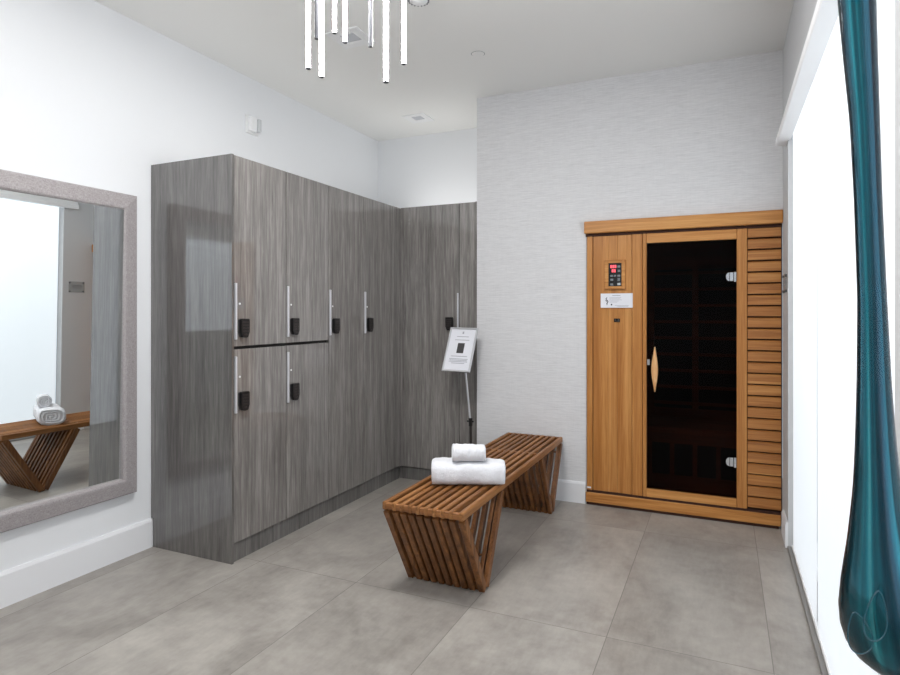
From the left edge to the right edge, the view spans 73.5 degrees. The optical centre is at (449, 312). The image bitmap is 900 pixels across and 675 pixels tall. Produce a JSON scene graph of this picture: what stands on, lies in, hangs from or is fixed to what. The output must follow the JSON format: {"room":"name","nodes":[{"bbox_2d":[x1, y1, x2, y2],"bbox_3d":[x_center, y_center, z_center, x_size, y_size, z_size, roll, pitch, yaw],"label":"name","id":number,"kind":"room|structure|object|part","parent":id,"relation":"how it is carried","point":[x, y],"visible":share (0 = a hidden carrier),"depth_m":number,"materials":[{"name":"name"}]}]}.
{"room":"changing room","nodes":[
{"label":"changing room","id":0,"kind":"room"},
{"bbox_2d":[0,0,377,571],"bbox_3d":[-2.263,-0.140,2.146,0.150,2.849,7.735,0,0,24],"label":"wall","id":1,"kind":"structure","parent":0,"point":[91,95],"depth_m":3.20,"materials":[{"name":"white paint"}]},
{"bbox_2d":[0,169,136,532],"bbox_3d":[-1.966,0.166,2.557,0.050,1.569,1.428,0,0,24],"label":"wall mirror","id":2,"kind":"object","parent":1,"relation":"attached to","point":[68,251],"visible":1,"depth_m":2.85,"materials":[{"name":"grey mirror"}]},
{"bbox_2d":[0,518,152,608],"bbox_3d":[-2.683,1.208,1.021,0.016,0.155,5.039,0,0,24],"label":"baseboard","id":3,"kind":"structure","parent":1,"relation":"attached to","point":[18,583],"depth_m":2.90,"materials":[{"name":"white paint"}]},
{"bbox_2d":[245,114,260,135],"bbox_3d":[-1.303,-1.248,4.014,0.052,0.117,0.114,0,0,24],"label":"fire alarm","id":4,"kind":"object","parent":1,"relation":"attached to","point":[252,124],"visible":1,"depth_m":3.99,"materials":[{"name":"white plastic"}]},
{"bbox_2d":[0,466,820,674],"bbox_3d":[-0.649,1.345,1.660,3.491,0.120,8.185,0,0,24],"label":"floor","id":5,"kind":"structure","parent":0,"point":[577,588],"depth_m":2.60,"materials":[{"name":"tile"}]},
{"bbox_2d":[151,154,285,564],"bbox_3d":[-1.280,0.236,3.386,0.610,2.098,0.426,0,0,24],"label":"locker","id":6,"kind":"object","parent":5,"relation":"on","point":[218,223],"visible":1,"depth_m":3.21,"materials":[{"name":"grey wood"}]},
{"bbox_3d":[-1.376,0.236,3.204,0.585,2.098,0.014,0,0,24],"label":"panel","id":7,"kind":"part","parent":6,"relation":"part of","materials":[{"name":"grey laminate"}]},
{"bbox_3d":[-1.100,0.371,3.097,0.014,0.292,0.011,0,0,24],"label":"handle","id":8,"kind":"part","parent":6,"relation":"part of","materials":[{"name":"silver metal"}]},
{"bbox_3d":[-1.100,-0.007,3.097,0.014,0.291,0.011,0,0,24],"label":"handle","id":9,"kind":"part","parent":6,"relation":"part of","materials":[{"name":"silver metal"}]},
{"bbox_3d":[-1.033,0.687,3.284,0.019,0.996,0.401,0,0,24],"label":"door","id":10,"kind":"part","parent":6,"relation":"part of","materials":[{"name":"grey laminate"}]},
{"bbox_3d":[-1.033,-0.319,3.284,0.019,0.984,0.401,0,0,24],"label":"door","id":11,"kind":"part","parent":6,"relation":"part of","materials":[{"name":"grey laminate"}]},
{"bbox_2d":[283,172,327,518],"bbox_3d":[-1.107,0.188,3.766,0.610,1.998,0.407,0,0,24],"label":"locker","id":12,"kind":"object","parent":5,"relation":"on","point":[306,345],"visible":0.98,"depth_m":3.64,"materials":[{"name":"grey wood"}]},
{"bbox_3d":[-0.931,0.371,3.469,0.014,0.292,0.011,0,0,24],"label":"handle","id":13,"kind":"part","parent":12,"relation":"part of","materials":[{"name":"silver metal"}]},
{"bbox_3d":[-0.931,-0.007,3.469,0.014,0.291,0.011,0,0,24],"label":"handle","id":14,"kind":"part","parent":12,"relation":"part of","materials":[{"name":"silver metal"}]},
{"bbox_3d":[-0.865,0.687,3.655,0.019,0.996,0.401,0,0,24],"label":"door","id":15,"kind":"part","parent":12,"relation":"part of","materials":[{"name":"grey laminate"}]},
{"bbox_3d":[-0.865,-0.319,3.655,0.019,0.984,0.401,0,0,24],"label":"door","id":16,"kind":"part","parent":12,"relation":"part of","materials":[{"name":"grey laminate"}]},
{"bbox_2d":[234,466,430,561],"bbox_3d":[-0.469,1.238,3.779,0.658,0.095,1.771,0,0,24],"label":"plinth","id":17,"kind":"object","parent":5,"relation":"on","point":[242,548],"visible":0.64,"depth_m":3.77,"materials":[{"name":"grey wood"}]},
{"bbox_2d":[326,186,363,498],"bbox_3d":[-0.938,0.188,4.138,0.610,1.998,0.410,0,0,24],"label":"locker","id":18,"kind":"object","parent":5,"relation":"on","point":[345,341],"visible":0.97,"depth_m":4.00,"materials":[{"name":"grey wood"}]},
{"bbox_3d":[-0.762,-0.002,3.840,0.014,0.290,0.011,0,0,24],"label":"handle","id":19,"kind":"part","parent":18,"relation":"part of","materials":[{"name":"silver metal"}]},
{"bbox_2d":[364,197,399,481],"bbox_3d":[-0.746,0.187,4.561,0.610,2.000,0.516,0,0,24],"label":"locker","id":20,"kind":"object","parent":5,"relation":"on","point":[381,220],"visible":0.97,"depth_m":4.42,"materials":[{"name":"grey wood"}]},
{"bbox_3d":[-0.592,-0.002,4.214,0.014,0.290,0.011,0,0,24],"label":"handle","id":21,"kind":"part","parent":20,"relation":"part of","materials":[{"name":"silver metal"}]},
{"bbox_2d":[400,201,476,468],"bbox_3d":[0.021,0.235,4.823,0.667,2.100,0.652,0,0,24],"label":"locker","id":22,"kind":"object","parent":5,"relation":"on","point":[438,243],"visible":0.7,"depth_m":4.56,"materials":[{"name":"grey wood"}]},
{"bbox_3d":[0.058,-0.002,4.471,0.011,0.290,0.014,0,0,24],"label":"handle","id":23,"kind":"part","parent":22,"relation":"part of","materials":[{"name":"silver metal"}]},
{"bbox_2d":[442,327,477,443],"bbox_3d":[0.125,0.694,4.227,0.339,1.182,0.280,0,0,24],"label":"sign stand","id":24,"kind":"object","parent":5,"relation":"on","point":[461,343],"visible":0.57,"depth_m":4.24,"materials":[{"name":"white metal"}]},
{"bbox_3d":[0.071,0.259,4.254,0.220,0.310,0.156,0,0,24],"label":"sign frame","id":25,"kind":"part","parent":24,"relation":"part of","materials":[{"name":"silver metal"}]},
{"bbox_2d":[444,329,475,369],"bbox_3d":[0.072,0.259,4.255,0.193,0.283,0.136,0,0,24],"label":"poster","id":26,"kind":"object","parent":24,"relation":"attached to","point":[461,343],"depth_m":4.25,"materials":[{"name":"white paper"}]},
{"bbox_2d":[456,343,464,352],"bbox_3d":[0.075,0.249,4.257,0.053,0.070,0.034,0,0,24],"label":"picture","id":27,"kind":"object","parent":24,"relation":"attached to","point":[460,347],"depth_m":4.26,"materials":[{"name":"grey paper"}]},
{"bbox_2d":[382,432,562,591],"bbox_3d":[0.232,1.064,3.407,0.399,0.439,1.725,0,0,24],"label":"slatted bench","id":28,"kind":"object","parent":5,"relation":"on","point":[429,523],"visible":0.9,"depth_m":2.84,"materials":[{"name":"brown wood"}]},
{"bbox_3d":[-0.120,0.866,2.634,0.376,0.029,0.018,0,0,24],"label":"cross rail","id":29,"kind":"part","parent":28,"relation":"part of","materials":[{"name":"brown wood"}]},
{"bbox_2d":[431,457,505,484],"bbox_3d":[0.091,0.786,3.002,0.366,0.118,0.175,0,0,3],"label":"rolled towel","id":30,"kind":"object","parent":28,"relation":"on","point":[490,471],"visible":0.94,"depth_m":2.93,"materials":[{"name":"white fabric"}]},
{"bbox_2d":[452,443,485,460],"bbox_3d":[0.092,0.687,2.972,0.166,0.084,0.094,0,0,-2],"label":"rolled towel","id":31,"kind":"object","parent":30,"relation":"on","point":[460,452],"visible":1,"depth_m":2.93,"materials":[{"name":"white fabric"}]},
{"bbox_3d":[0.232,0.864,3.407,0.396,0.038,1.725,0,0,24],"label":"seat","id":32,"kind":"part","parent":28,"relation":"part of","materials":[{"name":"brown wood"}]},
{"bbox_3d":[0.369,0.864,3.710,0.376,0.032,0.018,0,0,24],"label":"cross rail","id":33,"kind":"part","parent":28,"relation":"part of","materials":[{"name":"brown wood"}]},
{"bbox_3d":[0.479,1.268,3.951,0.372,0.030,0.034,0,0,24],"label":"foot rail","id":34,"kind":"part","parent":28,"relation":"part of","materials":[{"name":"brown wood"}]},
{"bbox_3d":[0.584,0.864,4.182,0.376,0.033,0.018,0,0,24],"label":"cross rail","id":35,"kind":"part","parent":28,"relation":"part of","materials":[{"name":"brown wood"}]},
{"bbox_2d":[584,209,782,528],"bbox_3d":[1.625,0.338,4.225,1.170,1.895,1.006,0,0,24],"label":"sauna","id":36,"kind":"object","parent":5,"relation":"on","point":[684,383],"visible":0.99,"depth_m":3.81,"materials":[{"name":"brown wood"}]},
{"bbox_3d":[1.089,0.338,3.993,0.358,1.698,0.032,0,0,24],"label":"panel","id":37,"kind":"part","parent":36,"relation":"part of","materials":[{"name":"brown wood"}]},
{"bbox_3d":[1.089,-0.251,3.977,0.084,0.152,0.010,0,0,24],"label":"control panel","id":38,"kind":"part","parent":36,"relation":"part of","materials":[{"name":"black plastic"}]},
{"bbox_2d":[601,293,632,307],"bbox_3d":[1.096,-0.081,3.970,0.206,0.095,0.004,0,0,24],"label":"card","id":39,"kind":"object","parent":36,"relation":"attached to","point":[608,300],"visible":1,"depth_m":3.97,"materials":[{"name":"white paper"}]},
{"bbox_2d":[612,295,628,306],"bbox_3d":[1.112,-0.079,3.963,0.125,0.075,0.001,0,0,24],"label":"print","id":40,"kind":"object","parent":39,"relation":"attached to","point":[617,300],"depth_m":3.96,"materials":[{"name":"grey paper"}]},
{"bbox_3d":[1.299,0.361,3.834,0.034,0.286,0.035,0,0,-14],"label":"door handle","id":41,"kind":"part","parent":36,"relation":"part of","materials":[{"name":"brown wood"}]},
{"bbox_3d":[1.440,1.234,3.820,1.151,0.065,0.026,0,0,24],"label":"board","id":42,"kind":"part","parent":36,"relation":"part of","materials":[{"name":"brown wood"}]},
{"bbox_3d":[1.514,0.342,3.798,0.522,1.580,0.008,0,0,24],"label":"glass door","id":43,"kind":"part","parent":36,"relation":"part of","materials":[{"name":"black glass"}]},
{"bbox_3d":[1.515,1.161,3.799,0.525,0.052,0.034,0,0,24],"label":"door rail","id":44,"kind":"part","parent":36,"relation":"part of","materials":[{"name":"brown wood"}]},
{"bbox_3d":[1.515,-0.480,3.799,0.525,0.061,0.034,0,0,24],"label":"door rail","id":45,"kind":"part","parent":36,"relation":"part of","materials":[{"name":"brown wood"}]},
{"bbox_3d":[1.821,0.200,4.646,1.081,1.070,0.013,0,0,24],"label":"heater panel","id":46,"kind":"part","parent":36,"relation":"part of","materials":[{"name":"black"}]},
{"bbox_3d":[1.889,0.331,3.627,0.178,1.689,0.021,0,0,24],"label":"louvre panel","id":47,"kind":"part","parent":36,"relation":"part of","materials":[{"name":"brown wood"}]},
{"bbox_2d":[378,128,476,207],"bbox_3d":[-0.065,-0.140,5.313,1.232,2.849,0.150,0,0,24],"label":"wall","id":48,"kind":"structure","parent":0,"point":[437,168],"depth_m":5.29,"materials":[{"name":"white paint"}]},
{"bbox_2d":[94,0,793,140],"bbox_3d":[-0.649,-1.624,1.660,3.491,0.120,8.185,0,0,24],"label":"ceiling","id":49,"kind":"structure","parent":0,"point":[526,44],"depth_m":3.52,"materials":[{"name":"white paint"}]},
{"bbox_2d":[306,0,323,77],"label":"chandelier","id":50,"kind":"object","parent":49,"relation":"hanging from","point":[319,20],"depth_m":2.24,"materials":[{"name":"white"}]},
{"bbox_2d":[306,0,309,66],"bbox_3d":[-0.503,-1.197,2.136,0.016,0.655,0.008,0,0,14],"label":"diffuser","id":51,"kind":"object","parent":50,"relation":"attached to","point":[307,1],"depth_m":2.13,"materials":[{"name":"white"}]},
{"bbox_2d":[319,0,323,75],"bbox_3d":[-0.478,-1.203,2.246,0.016,0.642,0.008,0,0,-12],"label":"diffuser","id":52,"kind":"object","parent":50,"relation":"attached to","point":[321,2],"depth_m":2.24,"materials":[{"name":"white"}]},
{"bbox_2d":[332,0,336,33],"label":"chandelier","id":53,"kind":"object","parent":49,"relation":"hanging from","point":[334,2],"depth_m":2.41,"materials":[{"name":"white"}]},
{"bbox_2d":[333,0,336,31],"bbox_3d":[-0.462,-1.325,2.416,0.016,0.399,0.008,0,0,-24],"label":"diffuser","id":54,"kind":"object","parent":53,"relation":"attached to","point":[334,1],"depth_m":2.41,"materials":[{"name":"white"}]},
{"bbox_2d":[343,0,346,43],"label":"chandelier","id":55,"kind":"object","parent":49,"relation":"hanging from","point":[344,1],"depth_m":2.35,"materials":[{"name":"white"}]},
{"bbox_2d":[343,0,346,40],"bbox_3d":[-0.411,-1.292,2.356,0.016,0.464,0.008,0,0,14],"label":"diffuser","id":56,"kind":"object","parent":55,"relation":"attached to","point":[344,1],"depth_m":2.35,"materials":[{"name":"white"}]},
{"bbox_2d":[324,26,375,48],"bbox_3d":[-0.563,-1.560,3.425,0.210,0.006,0.210,0,0,24],"label":"recessed light","id":57,"kind":"object","parent":49,"relation":"in","point":[356,37],"visible":0.94,"depth_m":3.42,"materials":[{"name":"white plastic"}]},
{"bbox_2d":[368,0,372,47],"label":"chandelier","id":58,"kind":"object","parent":49,"relation":"hanging from","point":[370,2],"depth_m":2.31,"materials":[{"name":"white"}]},
{"bbox_2d":[383,0,388,83],"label":"chandelier","id":59,"kind":"object","parent":49,"relation":"hanging from","point":[385,81],"depth_m":1.94,"materials":[{"name":"white"}]},
{"bbox_2d":[384,0,387,80],"bbox_3d":[-0.206,-1.136,1.946,0.016,0.776,0.008,0,0,-12],"label":"diffuser","id":60,"kind":"object","parent":59,"relation":"attached to","point":[385,1],"depth_m":1.94,"materials":[{"name":"white"}]},
{"bbox_2d":[402,0,405,64],"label":"chandelier","id":61,"kind":"object","parent":49,"relation":"hanging from","point":[403,1],"depth_m":2.31,"materials":[{"name":"white"}]},
{"bbox_2d":[402,0,405,62],"bbox_3d":[-0.176,-1.242,2.316,0.016,0.564,0.008,0,0,-24],"label":"diffuser","id":62,"kind":"object","parent":61,"relation":"attached to","point":[403,1],"depth_m":2.31,"materials":[{"name":"white"}]},
{"bbox_2d":[402,113,433,123],"bbox_3d":[-0.255,-1.560,4.839,0.196,0.006,0.196,0,0,24],"label":"recessed light","id":63,"kind":"object","parent":49,"relation":"in","point":[420,117],"visible":1,"depth_m":4.84,"materials":[{"name":"white plastic"}]},
{"bbox_2d":[408,0,428,6],"bbox_3d":[-0.154,-1.538,2.953,0.124,0.052,0.124,0,0,24],"label":"smoke detector","id":64,"kind":"object","parent":49,"relation":"attached to","point":[418,3],"visible":1,"depth_m":2.95,"materials":[{"name":"white plastic"}]},
{"bbox_2d":[471,51,484,56],"bbox_3d":[0.169,-1.562,3.642,0.083,0.003,0.083,0,0,24],"label":"sprinkler cover","id":65,"kind":"object","parent":49,"relation":"attached to","point":[475,53],"visible":1,"depth_m":3.64,"materials":[{"name":"white paint"}]},
{"bbox_2d":[837,0,899,674],"bbox_3d":[0.533,-0.555,0.746,0.148,2.016,0.111,0,0,-13],"label":"curtain","id":66,"kind":"object","parent":49,"relation":"hanging from","point":[869,588],"visible":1,"depth_m":0.74,"materials":[{"name":"teal fabric"}]},
{"bbox_2d":[477,50,782,502],"bbox_3d":[1.254,-0.140,4.357,1.959,2.849,0.800,0,0,24],"label":"wall","id":67,"kind":"structure","parent":0,"point":[699,138],"depth_m":4.11,"materials":[{"name":"paint"}]},
{"bbox_2d":[538,478,585,503],"bbox_3d":[0.554,1.214,4.227,0.792,0.142,0.016,0,0,24],"label":"baseboard","id":68,"kind":"structure","parent":67,"relation":"attached to","point":[567,490],"depth_m":4.10,"materials":[{"name":"white paint"}]},
{"bbox_2d":[783,0,899,545],"bbox_3d":[0.646,-0.140,0.472,0.150,2.849,6.795,0,0,24],"label":"wall","id":69,"kind":"structure","parent":0,"point":[802,12],"depth_m":3.23,"materials":[{"name":"grey paint"}]},
{"bbox_2d":[781,510,787,547],"bbox_3d":[1.888,1.215,3.401,0.014,0.140,0.235,0,0,24],"label":"baseboard","id":70,"kind":"structure","parent":69,"relation":"attached to","point":[784,523],"depth_m":3.33,"materials":[{"name":"white paint"}]},
{"bbox_2d":[782,274,786,292],"bbox_3d":[1.895,-0.165,3.417,0.012,0.110,0.160,0,0,24],"label":"wall plaque","id":71,"kind":"object","parent":69,"relation":"attached to","point":[784,275],"visible":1,"depth_m":3.41,"materials":[{"name":"grey plastic"}]},
{"bbox_2d":[792,73,817,628],"bbox_3d":[1.658,0.095,2.830,0.012,2.340,0.925,0,0,24],"label":"window","id":72,"kind":"structure","parent":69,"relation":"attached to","point":[804,547],"depth_m":2.72,"materials":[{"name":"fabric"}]},
{"bbox_2d":[776,0,838,146],"bbox_3d":[1.379,-1.028,2.314,0.064,0.174,2.395,0,0,24],"label":"fascia","id":73,"kind":"object","parent":69,"relation":"attached to","point":[825,15],"visible":0.94,"depth_m":2.28,"materials":[{"name":"white paint"}]},
{"bbox_2d":[787,546,828,674],"bbox_3d":[1.399,1.278,2.253,0.054,0.014,2.260,0,0,24],"label":"trim","id":74,"kind":"structure","parent":69,"relation":"attached to","point":[818,651],"depth_m":2.52,"materials":[{"name":"grey"}]},
{"bbox_2d":[817,542,817,581],"bbox_3d":[1.473,0.050,2.219,0.050,2.430,2.260,0,0,24],"label":"window","id":75,"kind":"structure","parent":69,"relation":"in","point":[817,542],"depth_m":2.92,"materials":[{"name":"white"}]},
{"bbox_2d":[816,0,894,674],"bbox_3d":[1.199,0.095,1.820,0.012,2.340,1.286,0,0,24],"label":"window","id":76,"kind":"structure","parent":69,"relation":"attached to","point":[836,254],"depth_m":1.97,"materials":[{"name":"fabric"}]}
]}

